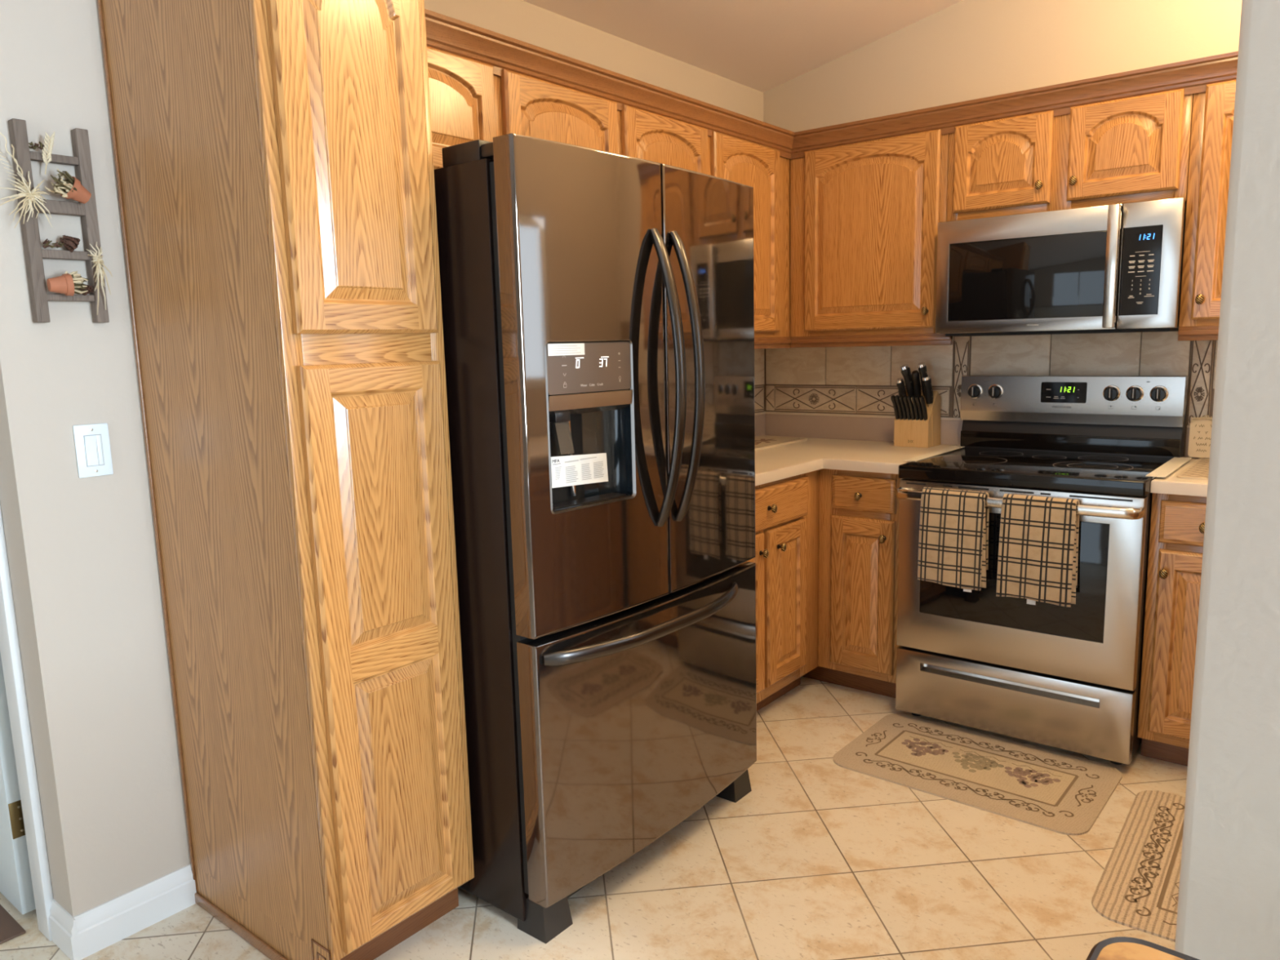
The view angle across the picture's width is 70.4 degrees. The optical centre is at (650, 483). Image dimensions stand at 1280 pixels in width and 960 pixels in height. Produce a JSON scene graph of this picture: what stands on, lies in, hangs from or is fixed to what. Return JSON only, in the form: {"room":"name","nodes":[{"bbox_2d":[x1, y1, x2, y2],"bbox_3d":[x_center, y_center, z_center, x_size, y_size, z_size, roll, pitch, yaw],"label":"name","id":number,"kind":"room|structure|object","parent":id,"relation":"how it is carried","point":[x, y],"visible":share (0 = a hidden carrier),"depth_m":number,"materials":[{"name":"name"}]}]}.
{"room":"kitchen","nodes":[
{"label":"kitchen","id":0,"kind":"room"},
{"bbox_2d":[0,0,763,916],"bbox_3d":[-0.450,-0.340,3.080,0.120,2.458,3.005,6,11,38],"label":"wall","id":1,"kind":"structure","parent":0,"point":[82,557],"depth_m":2.02,"materials":[{"name":"beige paint"}]},
{"bbox_2d":[8,118,109,323],"bbox_3d":[-1.245,-0.544,1.914,0.028,0.404,0.138,6,11,38],"label":"ladder","id":2,"kind":"object","parent":1,"relation":"attached to","point":[34,255],"visible":0.97,"depth_m":1.90,"materials":[{"name":"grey wood"}]},
{"bbox_2d":[0,132,28,186],"bbox_3d":[-1.286,-0.644,1.822,0.011,0.111,0.058,6,11,38],"label":"twigs","id":3,"kind":"object","parent":2,"relation":"attached to","point":[12,156],"visible":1,"depth_m":1.82,"materials":[{"name":"beige plant"}]},
{"bbox_2d":[0,171,52,228],"bbox_3d":[-1.269,-0.574,1.839,0.019,0.116,0.095,6,11,38],"label":"air plant","id":4,"kind":"object","parent":2,"relation":"attached to","point":[30,196],"visible":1,"depth_m":1.84,"materials":[{"name":"beige plant"}]},
{"bbox_2d":[41,131,54,174],"bbox_3d":[-1.242,-0.682,1.874,0.007,0.088,0.029,6,11,38],"label":"wheat","id":5,"kind":"object","parent":2,"relation":"attached to","point":[48,152],"visible":1,"depth_m":1.87,"materials":[{"name":"beige plant"}]},
{"bbox_2d":[28,141,80,289],"bbox_3d":[-1.236,-0.554,1.902,0.016,0.304,0.088,6,11,38],"label":"pods","id":6,"kind":"object","parent":2,"relation":"on","point":[46,242],"visible":0.61,"depth_m":1.88,"materials":[{"name":"brown plant"}]},
{"bbox_2d":[46,271,88,296],"bbox_3d":[-1.222,-0.419,1.906,0.075,0.052,0.066,-5,9,-21],"label":"terracotta pot","id":7,"kind":"object","parent":2,"relation":"on","point":[68,284],"visible":1,"depth_m":1.89,"materials":[{"name":"orange ceramic"}]},
{"bbox_2d":[44,168,91,204],"bbox_3d":[-1.212,-0.619,1.888,0.056,0.067,0.076,0,9,8],"label":"terracotta pot","id":8,"kind":"object","parent":2,"relation":"on","point":[71,187],"visible":1,"depth_m":1.88,"materials":[{"name":"orange ceramic"}]},
{"bbox_2d":[59,235,79,252],"bbox_3d":[-1.230,-0.507,1.925,0.037,0.036,0.034,-6,10,-28],"label":"pine cone","id":9,"kind":"object","parent":2,"relation":"on","point":[70,243],"visible":1,"depth_m":1.92,"materials":[{"name":"brown plant"}]},
{"bbox_2d":[80,284,93,295],"bbox_3d":[-1.215,-0.417,1.952,0.026,0.026,0.025,3,10,24],"label":"pine cone","id":10,"kind":"object","parent":2,"relation":"on","point":[89,288],"visible":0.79,"depth_m":1.95,"materials":[{"name":"brown plant"}]},
{"bbox_2d":[85,241,112,315],"bbox_3d":[-1.186,-0.443,1.959,0.046,0.156,0.019,-8,11,-38],"label":"air plant","id":11,"kind":"object","parent":2,"relation":"hanging from","point":[97,260],"visible":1,"depth_m":1.95,"materials":[{"name":"beige plant"}]},
{"bbox_2d":[72,422,113,478],"bbox_3d":[-1.232,-0.073,2.006,0.010,0.116,0.070,6,11,38],"label":"light switch","id":12,"kind":"object","parent":1,"relation":"attached to","point":[92,444],"visible":1,"depth_m":2.00,"materials":[{"name":"white plastic"}]},
{"bbox_2d":[73,863,196,959],"bbox_3d":[-1.218,1.013,2.156,0.014,0.100,0.263,6,11,38],"label":"baseboard","id":13,"kind":"structure","parent":1,"relation":"attached to","point":[104,925],"depth_m":2.15,"materials":[{"name":"white wood"}]},
{"bbox_2d":[426,46,617,169],"bbox_3d":[-0.517,-0.973,2.544,0.332,0.325,0.968,6,11,38],"label":"upper cabinet","id":14,"kind":"object","parent":1,"relation":"attached to","point":[468,103],"visible":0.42,"depth_m":2.44,"materials":[{"name":"brown wood"}]},
{"bbox_2d":[617,104,791,349],"bbox_3d":[0.123,-0.885,3.373,0.332,0.780,1.080,6,11,38],"label":"upper cabinet","id":15,"kind":"object","parent":1,"relation":"attached to","point":[642,134],"visible":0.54,"depth_m":3.44,"materials":[{"name":"brown wood"}]},
{"bbox_2d":[754,348,765,435],"bbox_3d":[0.055,-0.391,3.607,0.015,0.546,1.526,6,11,38],"label":"backsplash","id":16,"kind":"structure","parent":1,"relation":"attached to","point":[760,415],"depth_m":4.17,"materials":[{"name":"brown tile"}]},
{"bbox_2d":[0,676,1187,959],"bbox_3d":[-0.084,1.261,0.962,6.300,0.080,6.540,6,11,38],"label":"floor","id":17,"kind":"structure","parent":0,"point":[822,860],"depth_m":2.27,"materials":[{"name":"tile"}]},
{"bbox_2d":[0,904,26,944],"bbox_3d":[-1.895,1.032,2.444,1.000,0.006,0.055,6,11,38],"label":"rug","id":18,"kind":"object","parent":17,"relation":"on","point":[10,929],"depth_m":2.17,"materials":[{"name":"brown fabric"}]},
{"bbox_2d":[97,0,474,959],"bbox_3d":[-0.802,-0.240,2.020,0.640,2.600,0.385,6,11,38],"label":"pantry cabinet","id":19,"kind":"object","parent":17,"relation":"on","point":[273,159],"visible":1,"depth_m":1.86,"materials":[{"name":"brown wood"}]},
{"bbox_2d":[433,133,756,943],"bbox_3d":[-0.245,0.092,2.484,0.910,1.776,0.897,6,11,38],"label":"refrigerator","id":20,"kind":"object","parent":17,"relation":"on","point":[597,306],"visible":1,"depth_m":2.09,"materials":[{"name":"black metal"}]},
{"bbox_2d":[746,470,818,711],"bbox_3d":[0.179,0.406,3.341,0.649,0.875,0.819,6,11,38],"label":"base cabinet","id":21,"kind":"object","parent":17,"relation":"on","point":[786,560],"visible":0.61,"depth_m":3.26,"materials":[{"name":"brown wood"}]},
{"bbox_2d":[801,468,901,697],"bbox_3d":[0.729,0.327,3.769,0.925,0.875,0.649,6,11,38],"label":"base cabinet","id":22,"kind":"object","parent":17,"relation":"on","point":[859,511],"visible":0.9,"depth_m":3.37,"materials":[{"name":"brown wood"}]},
{"bbox_2d":[755,435,956,485],"bbox_3d":[0.467,-0.074,3.408,0.957,0.038,1.427,6,11,38],"label":"countertop","id":23,"kind":"structure","parent":22,"relation":"on","point":[788,460],"depth_m":3.40,"materials":[{"name":"beige"}]},
{"bbox_2d":[755,435,807,450],"bbox_3d":[0.458,-0.175,3.910,0.260,0.008,0.460,6,11,38],"label":"serving board","id":24,"kind":"object","parent":23,"relation":"on","point":[761,442],"visible":0.64,"depth_m":3.92,"materials":[{"name":"beige wood"}]},
{"bbox_2d":[893,391,940,448],"bbox_3d":[1.088,-0.265,3.693,0.144,0.222,0.139,6,11,38],"label":"knife block","id":25,"kind":"object","parent":23,"relation":"on","point":[926,434],"visible":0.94,"depth_m":3.65,"materials":[{"name":"brown wood"}]},
{"bbox_2d":[890,395,899,420],"bbox_3d":[0.988,-0.301,3.666,0.056,0.112,0.016,-8,11,-37],"label":"steak knife","id":26,"kind":"object","parent":25,"relation":"in","point":[892,397],"visible":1,"depth_m":3.66,"materials":[{"name":"black plastic"}]},
{"bbox_2d":[894,395,903,421],"bbox_3d":[1.002,-0.300,3.655,0.056,0.112,0.016,-8,11,-37],"label":"steak knife","id":27,"kind":"object","parent":25,"relation":"in","point":[896,397],"visible":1,"depth_m":3.65,"materials":[{"name":"black plastic"}]},
{"bbox_2d":[895,377,906,396],"bbox_3d":[1.019,-0.368,3.686,0.066,0.121,0.027,-8,11,-39],"label":"kitchen knife","id":28,"kind":"object","parent":25,"relation":"in","point":[900,382],"visible":0.64,"depth_m":3.67,"materials":[{"name":"black plastic"}]},
{"bbox_2d":[898,395,907,421],"bbox_3d":[1.015,-0.299,3.645,0.056,0.112,0.016,-8,11,-37],"label":"steak knife","id":29,"kind":"object","parent":25,"relation":"in","point":[900,397],"visible":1,"depth_m":3.64,"materials":[{"name":"black plastic"}]},
{"bbox_2d":[902,395,911,421],"bbox_3d":[1.028,-0.297,3.635,0.056,0.112,0.016,-8,11,-37],"label":"steak knife","id":30,"kind":"object","parent":25,"relation":"in","point":[904,397],"visible":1,"depth_m":3.63,"materials":[{"name":"black plastic"}]},
{"bbox_2d":[900,364,914,396],"bbox_3d":[1.044,-0.410,3.680,0.080,0.146,0.030,-5,10,-25],"label":"kitchen knife","id":31,"kind":"object","parent":25,"relation":"in","point":[905,370],"visible":0.94,"depth_m":3.67,"materials":[{"name":"black plastic"}]},
{"bbox_2d":[906,395,915,421],"bbox_3d":[1.041,-0.296,3.624,0.056,0.112,0.016,-8,11,-37],"label":"steak knife","id":32,"kind":"object","parent":25,"relation":"in","point":[908,397],"visible":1,"depth_m":3.62,"materials":[{"name":"black plastic"}]},
{"bbox_2d":[911,395,919,421],"bbox_3d":[1.054,-0.295,3.614,0.056,0.112,0.016,-8,11,-37],"label":"steak knife","id":33,"kind":"object","parent":25,"relation":"in","point":[913,397],"visible":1,"depth_m":3.61,"materials":[{"name":"black plastic"}]},
{"bbox_2d":[911,370,920,396],"bbox_3d":[1.072,-0.390,3.659,0.031,0.131,0.065,6,11,38],"label":"kitchen knife","id":34,"kind":"object","parent":25,"relation":"in","point":[915,374],"visible":0.8,"depth_m":3.64,"materials":[{"name":"black plastic"}]},
{"bbox_2d":[915,395,923,421],"bbox_3d":[1.067,-0.293,3.604,0.056,0.112,0.016,-8,11,-37],"label":"steak knife","id":35,"kind":"object","parent":25,"relation":"in","point":[917,397],"visible":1,"depth_m":3.60,"materials":[{"name":"black plastic"}]},
{"bbox_2d":[917,361,927,397],"bbox_3d":[1.096,-0.412,3.643,0.076,0.149,0.028,-9,12,-41],"label":"kitchen knife","id":36,"kind":"object","parent":25,"relation":"in","point":[922,366],"visible":0.62,"depth_m":3.62,"materials":[{"name":"black plastic"}]},
{"bbox_2d":[919,395,927,421],"bbox_3d":[1.081,-0.292,3.593,0.056,0.112,0.016,-8,11,-37],"label":"steak knife","id":37,"kind":"object","parent":25,"relation":"in","point":[922,400],"visible":1,"depth_m":3.59,"materials":[{"name":"black plastic"}]},
{"bbox_2d":[921,374,933,407],"bbox_3d":[1.104,-0.368,3.616,0.032,0.130,0.071,7,12,44],"label":"kitchen knife","id":38,"kind":"object","parent":25,"relation":"in","point":[926,380],"visible":1,"depth_m":3.60,"materials":[{"name":"black plastic"}]},
{"bbox_2d":[904,444,964,462],"bbox_3d":[1.081,-0.112,3.408,0.042,0.008,0.544,6,11,38],"label":"cover","id":39,"kind":"object","parent":23,"relation":"on","point":[957,446],"visible":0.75,"depth_m":3.37,"materials":[{"name":"beige wood"}]},
{"bbox_2d":[833,713,1122,835],"bbox_3d":[1.023,0.897,2.879,0.775,0.007,0.500,6,11,39],"label":"floor mat","id":40,"kind":"object","parent":17,"relation":"on","point":[1056,792],"visible":1,"depth_m":2.83,"materials":[{"name":"brown"}]},
{"bbox_2d":[895,374,1188,764],"bbox_3d":[1.347,0.240,3.172,0.762,1.200,0.725,6,11,38],"label":"range","id":41,"kind":"object","parent":17,"relation":"on","point":[1064,677],"visible":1,"depth_m":3.01,"materials":[{"name":"silver metal"}]},
{"bbox_2d":[917,487,989,592],"bbox_3d":[0.994,0.185,2.983,0.226,0.332,0.055,6,11,38],"label":"dish towel","id":42,"kind":"object","parent":41,"relation":"hanging from","point":[953,540],"visible":1,"depth_m":2.96,"materials":[{"name":"beige fabric"}]},
{"bbox_2d":[898,447,1172,497],"bbox_3d":[1.335,-0.051,3.121,0.758,0.048,0.610,6,11,38],"label":"cooktop","id":43,"kind":"object","parent":41,"relation":"in","point":[1067,472],"depth_m":2.99,"materials":[{"name":"black glass"}]},
{"bbox_2d":[995,493,1079,607],"bbox_3d":[1.204,0.210,2.820,0.232,0.342,0.056,6,11,38],"label":"dish towel","id":44,"kind":"object","parent":41,"relation":"hanging from","point":[1038,546],"visible":1,"depth_m":2.80,"materials":[{"name":"beige fabric"}]},
{"bbox_2d":[1091,790,1185,942],"bbox_3d":[1.430,0.977,2.293,0.460,0.007,0.735,5,11,36],"label":"floor mat","id":45,"kind":"object","parent":17,"relation":"on","point":[1137,888],"visible":0.27,"depth_m":2.30,"materials":[{"name":"brown"}]},
{"bbox_2d":[1085,936,1199,959],"bbox_3d":[0.725,0.912,0.404,1.150,0.742,0.620,6,11,39],"label":"chair","id":46,"kind":"object","parent":17,"relation":"on","point":[1123,948],"visible":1,"depth_m":0.91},
{"bbox_2d":[1137,493,1206,766],"bbox_3d":[1.918,0.443,2.838,0.575,0.875,0.649,6,11,38],"label":"base cabinet","id":47,"kind":"object","parent":17,"relation":"on","point":[1177,525],"visible":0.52,"depth_m":2.74,"materials":[{"name":"brown wood"}]},
{"bbox_3d":[1.664,0.637,1.614,0.651,0.875,1.600,6,11,38],"label":"base cabinet","id":48,"kind":"object","parent":17,"relation":"on","visible":0},
{"bbox_2d":[1150,457,1208,497],"bbox_3d":[1.655,0.121,1.957,1.196,0.038,2.257,6,11,38],"label":"countertop","id":49,"kind":"structure","parent":48,"relation":"on","point":[1171,484],"depth_m":2.68,"materials":[{"name":"beige"}]},
{"bbox_2d":[1145,457,1191,479],"bbox_3d":[1.670,-0.051,2.918,0.052,0.008,0.510,6,11,38],"label":"cover","id":50,"kind":"object","parent":49,"relation":"on","point":[1166,468],"visible":1,"depth_m":2.89,"materials":[{"name":"beige wood"}]},
{"bbox_2d":[1176,457,1209,479],"bbox_3d":[1.854,-0.041,2.837,0.298,0.005,0.510,6,11,38],"label":"mat","id":51,"kind":"object","parent":49,"relation":"on","point":[1199,469],"visible":0.14,"depth_m":2.82,"materials":[{"name":"beige"}]},
{"bbox_2d":[1187,414,1212,457],"bbox_3d":[1.912,-0.159,3.093,0.132,0.148,0.019,6,11,38],"label":"plaque","id":52,"kind":"object","parent":51,"relation":"on","point":[1200,432],"visible":0.43,"depth_m":3.11,"materials":[{"name":"beige wood"}]},
{"bbox_2d":[522,0,963,92],"bbox_3d":[-0.150,-1.551,0.529,6.300,1.330,6.540,6,11,38],"label":"ceiling","id":53,"kind":"structure","parent":0,"point":[762,46],"depth_m":3.40,"materials":[{"name":"white paint"}]},
{"bbox_2d":[763,0,1241,457],"bbox_3d":[1.704,-0.732,3.310,3.160,3.062,0.120,6,11,38],"label":"wall","id":54,"kind":"structure","parent":0,"point":[966,50],"depth_m":3.40,"materials":[{"name":"beige paint"}]},
{"bbox_2d":[790,128,952,347],"bbox_3d":[0.791,-0.950,3.688,0.985,0.780,0.360,6,11,38],"label":"upper cabinet","id":55,"kind":"object","parent":54,"relation":"attached to","point":[865,216],"visible":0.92,"depth_m":3.47,"materials":[{"name":"brown wood"}]},
{"bbox_2d":[424,8,1238,159],"bbox_3d":[0.702,-1.137,2.270,2.038,0.090,2.096,6,11,38],"label":"crown molding","id":56,"kind":"structure","parent":55,"relation":"attached to","point":[443,33],"depth_m":2.90,"materials":[{"name":"brown wood"}]},
{"bbox_2d":[764,330,1217,457],"bbox_3d":[1.662,-0.383,3.315,2.900,0.546,0.015,6,11,38],"label":"backsplash","id":57,"kind":"structure","parent":54,"relation":"attached to","point":[831,393],"depth_m":3.69,"materials":[{"name":"brown tile"}]},
{"bbox_2d":[946,88,1193,221],"bbox_3d":[1.448,-1.099,3.138,0.758,0.347,0.360,6,11,38],"label":"upper cabinet","id":58,"kind":"object","parent":54,"relation":"attached to","point":[1135,148],"visible":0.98,"depth_m":2.99,"materials":[{"name":"brown wood"}]},
{"bbox_2d":[935,197,1186,336],"bbox_3d":[1.430,-0.723,3.151,0.762,0.402,0.446,6,11,38],"label":"microwave","id":59,"kind":"object","parent":58,"relation":"attached to","point":[1113,268],"visible":1,"depth_m":2.99,"materials":[{"name":"silver metal"}]},
{"bbox_2d":[1128,250,1154,303],"bbox_3d":[1.540,-0.645,2.848,0.077,0.160,0.001,6,11,38],"label":"keypad","id":60,"kind":"object","parent":59,"relation":"attached to","point":[1140,263],"depth_m":2.85,"materials":[{"name":"grey plastic"}]},
{"bbox_2d":[1177,80,1235,341],"bbox_3d":[1.980,-0.835,2.758,0.580,0.780,0.360,6,11,38],"label":"upper cabinet","id":61,"kind":"object","parent":54,"relation":"attached to","point":[1213,109],"visible":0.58,"depth_m":2.79,"materials":[{"name":"brown wood"}]},
{"bbox_2d":[1174,0,1279,959],"bbox_3d":[1.675,-0.409,0.263,2.532,3.351,0.120,6,11,38],"label":"wall partition","id":62,"kind":"structure","parent":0,"point":[1228,900],"depth_m":1.06,"materials":[{"name":"beige paint"}]},
{"bbox_3d":[-1.434,-0.116,2.032,0.105,2.379,0.105,6,11,38],"label":"wall","id":63,"kind":"structure","parent":0,"visible":0},
{"bbox_2d":[0,652,35,914],"bbox_3d":[-1.839,0.015,2.300,0.810,2.022,0.043,6,11,38],"label":"door","id":64,"kind":"structure","parent":63,"relation":"in","point":[15,879],"depth_m":2.18,"materials":[{"name":"white"}]},
{"bbox_2d":[0,504,53,941],"bbox_3d":[-1.438,0.013,2.045,0.117,2.120,0.124,6,11,38],"label":"trim","id":65,"kind":"structure","parent":63,"relation":"attached to","point":[10,651],"depth_m":2.06,"materials":[{"name":"white wood"}]},
{"bbox_2d":[48,898,80,959],"bbox_3d":[-1.349,1.027,2.084,0.129,0.100,0.014,6,11,38],"label":"baseboard","id":66,"kind":"structure","parent":63,"relation":"attached to","point":[63,925],"depth_m":2.07,"materials":[{"name":"white wood"}]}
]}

